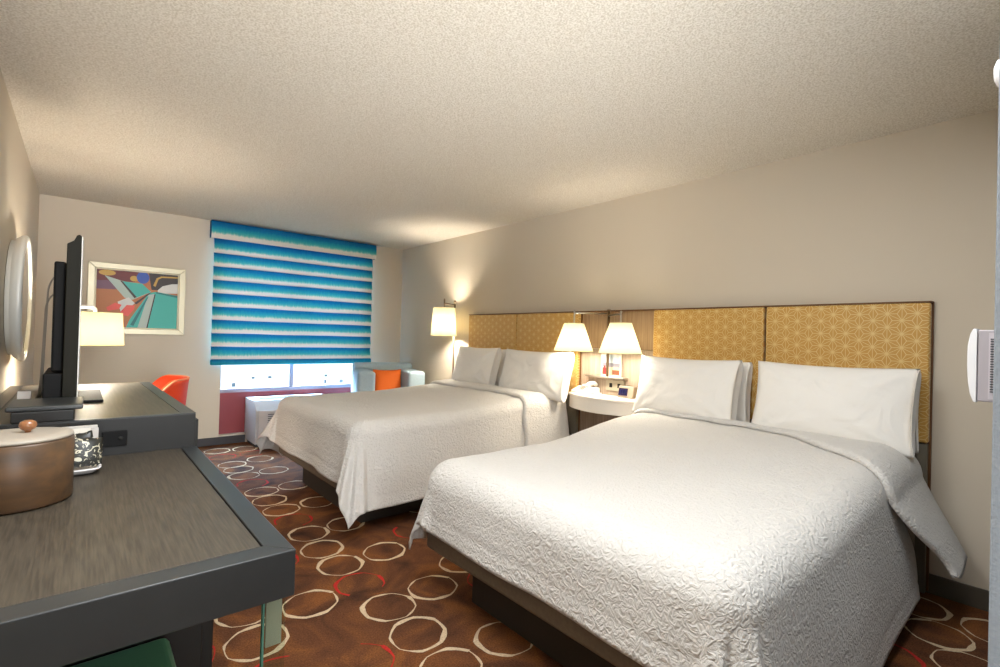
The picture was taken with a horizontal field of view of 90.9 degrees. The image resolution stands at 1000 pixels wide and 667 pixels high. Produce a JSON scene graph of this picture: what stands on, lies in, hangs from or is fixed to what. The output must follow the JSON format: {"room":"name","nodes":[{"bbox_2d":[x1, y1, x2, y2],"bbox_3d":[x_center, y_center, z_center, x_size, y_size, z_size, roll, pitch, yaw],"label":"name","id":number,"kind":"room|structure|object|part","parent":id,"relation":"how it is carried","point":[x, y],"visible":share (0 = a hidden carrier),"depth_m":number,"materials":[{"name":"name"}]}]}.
{"room":"hotel room","nodes":[
{"label":"hotel room","id":0,"kind":"room"},
{"bbox_2d":[0,68,39,393],"bbox_3d":[-1.471,0.006,1.163,0.100,2.440,8.900,2,-1,-40],"label":"wall","id":1,"kind":"structure","parent":0,"point":[19,192],"depth_m":2.87,"materials":[{"name":"beige paint"}]},
{"bbox_2d":[4,235,31,360],"bbox_3d":[-2.793,-0.206,2.858,0.069,0.732,0.732,2,-1,-40],"label":"wall mirror","id":2,"kind":"object","parent":1,"relation":"attached to","point":[18,274],"visible":1,"depth_m":2.66,"materials":[{"name":"silver metal"}]},
{"bbox_3d":[-2.779,-0.206,2.870,0.014,0.637,0.637,2,-1,-40],"label":"mirror plate","id":3,"kind":"part","parent":2,"relation":"part of","materials":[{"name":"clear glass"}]},
{"bbox_2d":[33,194,402,441],"bbox_3d":[-2.851,0.007,5.703,3.691,2.440,0.200,2,-1,-40],"label":"wall","id":4,"kind":"structure","parent":0,"point":[110,233],"depth_m":5.02,"materials":[{"name":"beige paint"}]},
{"bbox_2d":[86,261,185,334],"bbox_3d":[-3.602,-0.334,4.901,0.786,0.685,0.034,2,-1,-40],"label":"framed picture","id":5,"kind":"object","parent":4,"relation":"attached to","point":[149,302],"visible":0.81,"depth_m":4.92,"materials":[{"name":"beige"}]},
{"bbox_2d":[96,269,177,328],"bbox_3d":[-3.610,-0.334,4.910,0.654,0.553,0.003,2,-1,-40],"label":"print","id":6,"kind":"object","parent":5,"relation":"attached to","point":[147,299],"depth_m":4.92,"materials":[{"name":"multicoloured paper"}]},
{"bbox_2d":[198,434,244,446],"bbox_3d":[-3.549,1.159,4.986,1.760,0.085,0.012,2,-1,-40],"label":"baseboard","id":7,"kind":"structure","parent":4,"relation":"attached to","point":[236,438],"depth_m":5.40,"materials":[{"name":"grey"}]},
{"bbox_2d":[219,364,350,433],"bbox_3d":[-2.501,0.009,6.001,1.620,2.260,0.060,2,-1,-40],"label":"window","id":8,"kind":"structure","parent":4,"relation":"in","point":[232,400],"depth_m":5.62,"materials":[{"name":"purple metal"}]},
{"bbox_3d":[-2.526,0.911,5.993,1.620,0.455,0.050,2,-1,-40],"label":"spandrel panel","id":9,"kind":"part","parent":8,"relation":"part of","materials":[{"name":"red metal"}]},
{"bbox_3d":[-2.495,-0.218,6.003,1.620,1.805,0.060,2,-1,-40],"label":"frame","id":10,"kind":"part","parent":8,"relation":"part of","materials":[{"name":"silver metal"}]},
{"bbox_2d":[210,220,376,364],"bbox_3d":[-2.389,-0.409,5.867,1.895,1.550,0.091,2,-1,-40],"label":"blind","id":11,"kind":"object","parent":4,"relation":"attached to","point":[279,297],"visible":1,"depth_m":5.78,"materials":[{"name":"fabric"}]},
{"bbox_2d":[0,0,999,249],"bbox_3d":[0.006,-1.213,2.404,3.891,0.100,8.900,2,-1,-40],"label":"ceiling","id":12,"kind":"structure","parent":0,"point":[396,124],"depth_m":2.40,"materials":[{"name":"white paint"}]},
{"bbox_2d":[198,442,988,666],"bbox_3d":[-0.064,1.315,2.382,3.891,0.082,8.900,2,-1,-40],"label":"floor","id":13,"kind":"structure","parent":0,"point":[362,597],"depth_m":2.26,"materials":[{"name":"carpet"}]},
{"bbox_2d":[0,382,197,455],"bbox_3d":[-2.046,0.771,2.463,0.722,0.902,1.542,2,-1,-40],"label":"dresser","id":14,"kind":"object","parent":13,"relation":"on","point":[134,417],"visible":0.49,"depth_m":2.05,"materials":[{"name":"grey paint"}]},
{"bbox_2d":[17,391,30,398],"bbox_3d":[-2.158,0.287,2.231,0.045,0.052,0.049,2,-1,-40],"label":"tent card","id":15,"kind":"object","parent":14,"relation":"on","point":[20,394],"visible":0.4,"depth_m":2.23,"materials":[{"name":"beige paper"}]},
{"bbox_2d":[4,397,82,423],"bbox_3d":[-1.747,0.293,1.897,0.212,0.060,0.270,2,-1,-40],"label":"media box","id":16,"kind":"object","parent":14,"relation":"on","point":[61,408],"visible":1,"depth_m":1.81,"materials":[{"name":"grey paint"}]},
{"bbox_3d":[-1.747,0.272,1.898,0.212,0.018,0.270,2,-1,-40],"label":"lid","id":17,"kind":"part","parent":16,"relation":"part of","materials":[{"name":"grey paint"}]},
{"bbox_2d":[35,235,102,402],"bbox_3d":[-2.209,-0.056,2.543,0.245,0.742,1.240,2,-1,-40],"label":"television","id":18,"kind":"object","parent":14,"relation":"on","point":[61,379],"visible":0.92,"depth_m":2.08,"materials":[{"name":"black plastic"}]},
{"bbox_3d":[-2.146,0.014,2.335,0.134,0.596,0.050,1,-1,40],"label":"power cord","id":19,"kind":"part","parent":18,"relation":"part of","materials":[{"name":"beige plastic"}]},
{"bbox_3d":[-2.064,0.321,2.474,0.569,0.003,1.492,2,-1,-40],"label":"panel","id":20,"kind":"part","parent":14,"relation":"part of","materials":[{"name":"beige laminate"}]},
{"bbox_2d":[102,430,127,447],"bbox_3d":[-1.502,0.410,1.917,0.079,0.060,0.010,2,-1,-40],"label":"outlet","id":21,"kind":"object","parent":14,"relation":"attached to","point":[111,438],"depth_m":1.92,"materials":[{"name":"black plastic"}]},
{"bbox_3d":[-1.474,0.556,2.301,0.013,0.380,0.494,2,-1,-42],"label":"drawer","id":22,"kind":"part","parent":14,"relation":"part of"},
{"bbox_2d":[70,638,175,666],"bbox_3d":[-0.882,1.014,0.981,0.413,0.455,0.475,2,-1,-40],"label":"stool","id":23,"kind":"object","parent":13,"relation":"on","point":[156,653],"visible":1,"depth_m":1.20,"materials":[{"name":"green plastic"}]},
{"bbox_2d":[0,446,295,666],"bbox_3d":[-1.152,0.857,1.385,0.688,0.760,1.272,2,-1,-40],"label":"desk","id":24,"kind":"object","parent":13,"relation":"on","point":[145,547],"depth_m":1.09,"materials":[{"name":"grey paint"}]},
{"bbox_2d":[0,420,74,514],"bbox_3d":[-1.358,0.357,1.376,0.252,0.228,0.252,2,-1,-40],"label":"ice bucket","id":25,"kind":"object","parent":24,"relation":"on","point":[37,463],"visible":1,"depth_m":1.33,"materials":[{"name":"brown"}]},
{"bbox_3d":[-1.337,0.262,1.393,0.040,0.036,0.040,2,-1,-40],"label":"knob","id":26,"kind":"part","parent":25,"relation":"part of","materials":[{"name":"brown wood"}]},
{"bbox_3d":[-1.356,0.285,1.377,0.250,0.014,0.250,2,-1,-40],"label":"lid","id":27,"kind":"part","parent":25,"relation":"part of","materials":[{"name":"beige stone"}]},
{"bbox_2d":[74,464,101,474],"bbox_3d":[-1.498,0.459,1.692,0.195,0.021,0.254,2,-1,-40],"label":"tray","id":28,"kind":"object","parent":24,"relation":"on","point":[86,469],"visible":0.22,"depth_m":1.66,"materials":[{"name":"silver metal"}]},
{"bbox_2d":[64,425,98,437],"bbox_3d":[-1.534,0.400,1.795,0.105,0.124,0.022,2,-1,-40],"label":"box","id":29,"kind":"object","parent":28,"relation":"on","point":[94,428],"visible":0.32,"depth_m":1.81,"materials":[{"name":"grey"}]},
{"bbox_2d":[73,428,90,433],"bbox_3d":[-1.507,0.403,1.762,0.060,0.120,0.050,2,-1,-40],"label":"menu card","id":30,"kind":"object","parent":28,"relation":"on","point":[81,430],"visible":0.24,"depth_m":1.77,"materials":[{"name":"beige paper"}]},
{"bbox_2d":[74,430,92,437],"bbox_3d":[-1.482,0.402,1.722,0.113,0.114,0.050,2,-1,-34],"label":"packet","id":31,"kind":"object","parent":28,"relation":"on","point":[88,433],"visible":0.09,"depth_m":1.74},
{"bbox_2d":[74,437,102,466],"bbox_3d":[-1.428,0.407,1.689,0.058,0.099,0.106,1,-1,43],"label":"patterned cup","id":32,"kind":"object","parent":28,"relation":"on","point":[88,451],"visible":0.8,"depth_m":1.69,"materials":[{"name":"black ceramic"}]},
{"bbox_3d":[-1.050,0.868,1.193,0.565,0.660,0.017,2,-1,-40],"label":"cabinet door","id":33,"kind":"part","parent":24,"relation":"part of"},
{"bbox_2d":[152,374,189,405],"bbox_3d":[-2.682,0.773,3.729,0.538,0.881,0.643,2,-1,-40],"label":"tub chair","id":34,"kind":"object","parent":13,"relation":"on","point":[176,386],"visible":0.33,"depth_m":3.73,"materials":[{"name":"orange fabric"}]},
{"bbox_2d":[244,393,320,446],"bbox_3d":[-2.435,0.987,5.710,0.855,0.504,0.471,2,-1,-40],"label":"air conditioner","id":35,"kind":"object","parent":13,"relation":"on","point":[259,410],"visible":0.38,"depth_m":5.38,"materials":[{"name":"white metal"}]},
{"bbox_3d":[-2.289,0.991,5.538,0.795,0.300,0.010,2,-1,-40],"label":"panel","id":36,"kind":"part","parent":35,"relation":"part of","materials":[{"name":"white plastic"}]},
{"bbox_2d":[258,395,299,399],"bbox_3d":[-2.513,0.734,5.641,0.475,0.004,0.190,2,-1,-40],"label":"grille","id":37,"kind":"object","parent":35,"relation":"attached to","point":[278,397],"depth_m":5.55,"materials":[{"name":"grey plastic"}]},
{"bbox_2d":[351,362,424,391],"bbox_3d":[-1.411,0.823,6.076,0.790,0.895,0.740,2,-1,-23],"label":"armchair","id":38,"kind":"object","parent":13,"relation":"on","point":[363,376],"visible":0.24,"depth_m":5.89,"materials":[{"name":"grey fabric"}]},
{"bbox_3d":[-1.648,0.789,5.891,0.205,0.705,0.590,2,-1,-23],"label":"armrest","id":39,"kind":"part","parent":38,"relation":"part of","materials":[{"name":"grey fabric"}]},
{"bbox_3d":[-1.521,0.702,6.338,0.750,0.655,0.170,2,-1,-23],"label":"backrest","id":40,"kind":"part","parent":38,"relation":"part of","materials":[{"name":"grey fabric"}]},
{"bbox_2d":[373,369,400,390],"bbox_3d":[-1.383,0.615,6.044,0.345,0.346,0.166,2,-1,-23],"label":"throw pillow","id":41,"kind":"object","parent":38,"relation":"on","point":[384,379],"visible":0.66,"depth_m":6.00,"materials":[{"name":"orange fabric"}]},
{"bbox_3d":[-1.112,0.806,6.124,0.205,0.705,0.590,2,-1,-23],"label":"armrest","id":42,"kind":"part","parent":38,"relation":"part of","materials":[{"name":"grey fabric"}]},
{"bbox_2d":[279,434,569,522],"bbox_3d":[-0.627,0.964,4.253,2.005,0.625,1.520,2,-1,-40],"label":"bed","id":43,"kind":"object","parent":13,"relation":"on","point":[323,486],"visible":0.08,"depth_m":3.58,"materials":[{"name":"brown"}]},
{"bbox_2d":[256,379,569,528],"bbox_3d":[-0.741,0.815,4.197,2.055,0.697,1.858,2,-1,-40],"label":"bedspread","id":44,"kind":"object","parent":43,"relation":"on","point":[381,449],"visible":0.94,"depth_m":3.50,"materials":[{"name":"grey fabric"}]},
{"bbox_2d":[452,346,501,384],"bbox_3d":[-0.260,0.338,5.051,0.189,0.406,0.682,2,-1,-40],"label":"pillow","id":45,"kind":"object","parent":44,"relation":"on","point":[473,365],"visible":0.94,"depth_m":4.92,"materials":[{"name":"white fabric"}]},
{"bbox_2d":[499,349,574,402],"bbox_3d":[0.292,0.357,4.384,0.203,0.415,0.846,2,-1,-38],"label":"pillow","id":46,"kind":"object","parent":44,"relation":"on","point":[547,373],"visible":0.91,"depth_m":4.22,"materials":[{"name":"white fabric"}]},
{"bbox_2d":[495,349,506,385],"bbox_3d":[-0.157,0.352,5.165,0.146,0.398,0.703,2,-1,-37],"label":"pillow","id":47,"kind":"object","parent":43,"relation":"on","point":[503,355],"visible":0.11,"depth_m":4.93,"materials":[{"name":"white fabric"}]},
{"bbox_2d":[431,298,455,373],"bbox_3d":[-0.640,0.443,5.649,0.343,1.690,0.296,2,-1,-40],"label":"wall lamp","id":48,"kind":"object","parent":13,"relation":"on","point":[444,318],"visible":0.83,"depth_m":5.53,"materials":[{"name":"white fabric"}]},
{"bbox_3d":[-0.642,-0.134,5.639,0.296,0.323,0.296,2,-1,-40],"label":"lamp shade","id":49,"kind":"part","parent":48,"relation":"part of","materials":[{"name":"white fabric"}]},
{"bbox_2d":[427,523,914,666],"bbox_3d":[0.893,0.991,2.470,2.005,0.625,1.520,2,-1,-40],"label":"bed","id":50,"kind":"object","parent":13,"relation":"on","point":[561,638],"visible":0.09,"depth_m":1.95,"materials":[{"name":"brown wood"}]},
{"bbox_2d":[409,408,967,666],"bbox_3d":[0.880,0.888,2.371,2.056,0.771,1.843,2,-1,-40],"label":"bedspread","id":51,"kind":"object","parent":50,"relation":"on","point":[673,539],"visible":0.99,"depth_m":1.80,"materials":[{"name":"white fabric"}]},
{"bbox_2d":[632,355,742,419],"bbox_3d":[1.229,0.369,3.305,0.202,0.415,0.726,2,-1,-38],"label":"pillow","id":52,"kind":"object","parent":51,"relation":"on","point":[708,388],"visible":0.93,"depth_m":3.20,"materials":[{"name":"white fabric"}]},
{"bbox_2d":[736,362,752,421],"bbox_3d":[1.361,0.384,3.391,0.144,0.408,0.702,2,-1,-37],"label":"pillow","id":53,"kind":"object","parent":51,"relation":"on","point":[743,408],"visible":0.09,"depth_m":3.14,"materials":[{"name":"white fabric"}]},
{"bbox_2d":[751,361,920,457],"bbox_3d":[1.771,0.381,2.669,0.195,0.425,0.764,2,-1,-42],"label":"pillow","id":54,"kind":"object","parent":51,"relation":"on","point":[879,405],"visible":0.94,"depth_m":2.56,"materials":[{"name":"white fabric"}]},
{"bbox_2d":[915,377,920,453],"bbox_3d":[1.900,0.398,2.760,0.126,0.408,0.703,2,-1,-42],"label":"pillow","id":55,"kind":"object","parent":51,"relation":"on","point":[917,408],"visible":0.03,"depth_m":2.51,"materials":[{"name":"white fabric"}]},
{"bbox_3d":[-3.072,0.823,3.562,0.580,0.760,1.390,2,-1,-40],"label":"writing desk","id":56,"kind":"object","parent":13,"relation":"on","visible":0},
{"bbox_2d":[80,305,124,345],"bbox_3d":[-2.720,0.131,3.188,0.456,0.636,0.362,2,-1,-40],"label":"desk lamp","id":57,"kind":"object","parent":56,"relation":"on","point":[97,328],"visible":0.47,"depth_m":3.13,"materials":[{"name":"beige fabric"}]},
{"bbox_3d":[-2.735,-0.152,3.171,0.217,0.071,0.022,2,-1,-40],"label":"arm","id":58,"kind":"part","parent":57,"relation":"part of","materials":[{"name":"white metal"}]},
{"bbox_2d":[400,109,997,590],"bbox_3d":[0.543,0.092,4.642,0.100,2.440,6.220,2,-1,-40],"label":"wall","id":59,"kind":"structure","parent":0,"point":[909,215],"depth_m":3.03,"materials":[{"name":"beige paint"}]},
{"bbox_2d":[468,311,582,434],"bbox_3d":[0.172,0.548,4.928,0.062,1.503,1.610,2,-1,-40],"label":"headboard","id":60,"kind":"object","parent":59,"relation":"attached to","point":[538,331],"visible":0.29,"depth_m":4.78,"materials":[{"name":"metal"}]},
{"bbox_3d":[-0.087,0.162,5.233,0.044,0.725,0.788,2,-1,-40],"label":"upholstered panel","id":61,"kind":"part","parent":60,"relation":"part of","materials":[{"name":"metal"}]},
{"bbox_3d":[0.435,0.171,4.621,0.044,0.725,0.798,2,-1,-40],"label":"upholstered panel","id":62,"kind":"part","parent":60,"relation":"part of","materials":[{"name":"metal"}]},
{"bbox_3d":[0.160,0.916,4.923,0.030,0.765,1.590,2,-1,-40],"label":"board","id":63,"kind":"part","parent":60,"relation":"part of","materials":[{"name":"brown wood"}]},
{"bbox_2d":[580,309,654,430],"bbox_3d":[0.932,0.559,4.039,0.058,1.498,0.716,2,-1,-40],"label":"wall panel","id":64,"kind":"object","parent":59,"relation":"attached to","point":[642,320],"visible":0.27,"depth_m":4.10,"materials":[{"name":"brown wood"}]},
{"bbox_2d":[554,310,641,391],"bbox_3d":[0.792,0.133,3.902,0.428,0.669,0.786,2,-1,-40],"label":"wall lamp","id":65,"kind":"object","parent":64,"relation":"attached to","point":[620,337],"visible":0.98,"depth_m":3.91,"materials":[{"name":"beige fabric"}]},
{"bbox_3d":[0.606,0.030,4.045,0.326,0.232,0.326,2,-1,-40],"label":"lamp shade","id":66,"kind":"part","parent":65,"relation":"part of","materials":[{"name":"white fabric"}]},
{"bbox_3d":[0.748,-0.119,4.044,0.293,0.143,0.018,2,0,1],"label":"arm","id":67,"kind":"part","parent":65,"relation":"part of","materials":[{"name":"silver metal"}]},
{"bbox_3d":[0.889,0.078,4.043,0.032,0.551,0.032,2,-1,-40],"label":"post","id":68,"kind":"part","parent":65,"relation":"part of","materials":[{"name":"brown metal"}]},
{"bbox_2d":[601,353,621,377],"bbox_3d":[0.914,0.261,4.048,0.006,0.188,0.200,2,-1,-40],"label":"printed card","id":69,"kind":"object","parent":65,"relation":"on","point":[615,360],"visible":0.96,"depth_m":4.03,"materials":[{"name":"beige paper"}]},
{"bbox_3d":[0.902,-0.108,3.866,0.018,0.127,0.358,2,0,-2],"label":"arm","id":70,"kind":"part","parent":65,"relation":"part of","materials":[{"name":"silver metal"}]},
{"bbox_2d":[606,379,624,391],"bbox_3d":[0.945,0.426,4.030,0.013,0.093,0.180,2,-1,-40],"label":"outlet plate","id":71,"kind":"object","parent":65,"relation":"attached to","point":[611,385],"depth_m":4.03,"materials":[{"name":"beige plastic"}]},
{"bbox_3d":[0.905,0.035,3.695,0.326,0.232,0.326,2,-1,-40],"label":"lamp shade","id":72,"kind":"part","parent":65,"relation":"part of","materials":[{"name":"white fabric"}]},
{"bbox_2d":[568,392,634,415],"bbox_3d":[0.830,0.563,3.938,0.299,0.122,0.725,2,-1,-40],"label":"nightstand","id":73,"kind":"object","parent":64,"relation":"attached to","point":[593,403],"visible":0.8,"depth_m":3.80,"materials":[{"name":"white"}]},
{"bbox_2d":[571,381,601,393],"bbox_3d":[0.750,0.450,4.133,0.155,0.100,0.272,2,-1,-40],"label":"telephone","id":74,"kind":"object","parent":73,"relation":"on","point":[586,388],"visible":1,"depth_m":4.11,"materials":[{"name":"white plastic"}]},
{"bbox_2d":[568,392,634,403],"bbox_3d":[0.816,0.512,3.925,0.258,0.022,0.725,2,-1,-40],"label":"tabletop","id":75,"kind":"object","parent":73,"relation":"attached to","point":[589,398],"depth_m":3.85,"materials":[{"name":"white"}]},
{"bbox_2d":[617,386,637,398],"bbox_3d":[1.002,0.459,3.863,0.082,0.092,0.140,2,-1,-40],"label":"clock radio","id":76,"kind":"object","parent":73,"relation":"on","point":[629,392],"visible":0.9,"depth_m":3.83,"materials":[{"name":"brown"}]},
{"bbox_3d":[0.952,-0.186,4.046,0.058,0.008,0.716,2,-1,-40],"label":"rail","id":77,"kind":"part","parent":64,"relation":"part of","materials":[{"name":"brown"}]},
{"bbox_3d":[0.941,0.720,4.050,0.022,1.176,0.716,2,-1,-40],"label":"panel","id":78,"kind":"part","parent":64,"relation":"part of","materials":[{"name":"brown wood"}]},
{"bbox_3d":[0.964,-0.027,4.058,0.016,0.310,0.716,2,-1,-40],"label":"panel","id":79,"kind":"part","parent":64,"relation":"part of","materials":[{"name":"brown wood"}]},
{"bbox_2d":[653,301,934,592],"bbox_3d":[1.691,0.575,3.146,0.062,1.503,1.617,2,-1,-40],"label":"headboard","id":80,"kind":"object","parent":59,"relation":"attached to","point":[883,335],"visible":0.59,"depth_m":2.89,"materials":[{"name":"fabric"}]},
{"bbox_3d":[1.432,0.189,3.451,0.044,0.725,0.796,2,-1,-40],"label":"upholstered panel","id":81,"kind":"part","parent":80,"relation":"part of","materials":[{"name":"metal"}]},
{"bbox_3d":[1.679,0.943,3.141,0.030,0.765,1.597,2,-1,-40],"label":"board","id":82,"kind":"part","parent":80,"relation":"part of","materials":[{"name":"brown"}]},
{"bbox_3d":[1.956,0.198,2.836,0.044,0.725,0.797,2,-1,-40],"label":"upholstered panel","id":83,"kind":"part","parent":80,"relation":"part of","materials":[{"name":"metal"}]},
{"bbox_2d":[925,573,988,611],"bbox_3d":[0.533,1.261,4.520,0.012,0.100,6.020,2,-1,-40],"label":"baseboard","id":84,"kind":"structure","parent":59,"relation":"attached to","point":[966,594],"depth_m":2.45,"materials":[{"name":"brown plastic"}]},
{"bbox_2d":[988,54,999,666],"bbox_3d":[2.450,0.109,0.486,2.591,2.440,2.580,2,-1,-40],"label":"wall","id":85,"kind":"structure","parent":0,"point":[994,577],"depth_m":0.62,"materials":[{"name":"grey paint"}]},
{"bbox_2d":[967,329,993,401],"bbox_3d":[1.233,0.081,1.215,0.092,0.182,0.107,2,-1,-40],"label":"wall sensor","id":86,"kind":"object","parent":85,"relation":"attached to","point":[980,355],"visible":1,"depth_m":1.21,"materials":[{"name":"grey plastic"}]},
{"bbox_3d":[1.206,0.080,1.180,0.001,0.162,0.050,2,-1,-40],"label":"plate","id":87,"kind":"part","parent":86,"relation":"part of","materials":[{"name":"grey plastic"}]},
{"bbox_2d":[993,60,998,86],"bbox_3d":[1.568,-0.802,1.487,0.128,0.128,0.107,2,-1,-40],"label":"smoke detector","id":88,"kind":"object","parent":85,"relation":"attached to","point":[996,68],"visible":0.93,"depth_m":1.50,"materials":[{"name":"white plastic"}]},
{"label":"outside","id":89,"kind":"structure","parent":0,"visible":0},
{"bbox_3d":[-16.345,7.146,33.797,80.000,0.100,59.700,2,-1,-40],"label":"ground","id":90,"kind":"structure","parent":89,"visible":0},
{"bbox_2d":[221,363,352,388],"bbox_3d":[-9.594,1.715,26.106,32.000,11.000,8.040,2,-1,-40],"label":"building","id":91,"kind":"structure","parent":90,"relation":"on","point":[232,376],"depth_m":21.07,"materials":[{"name":"white paint"}]}
]}

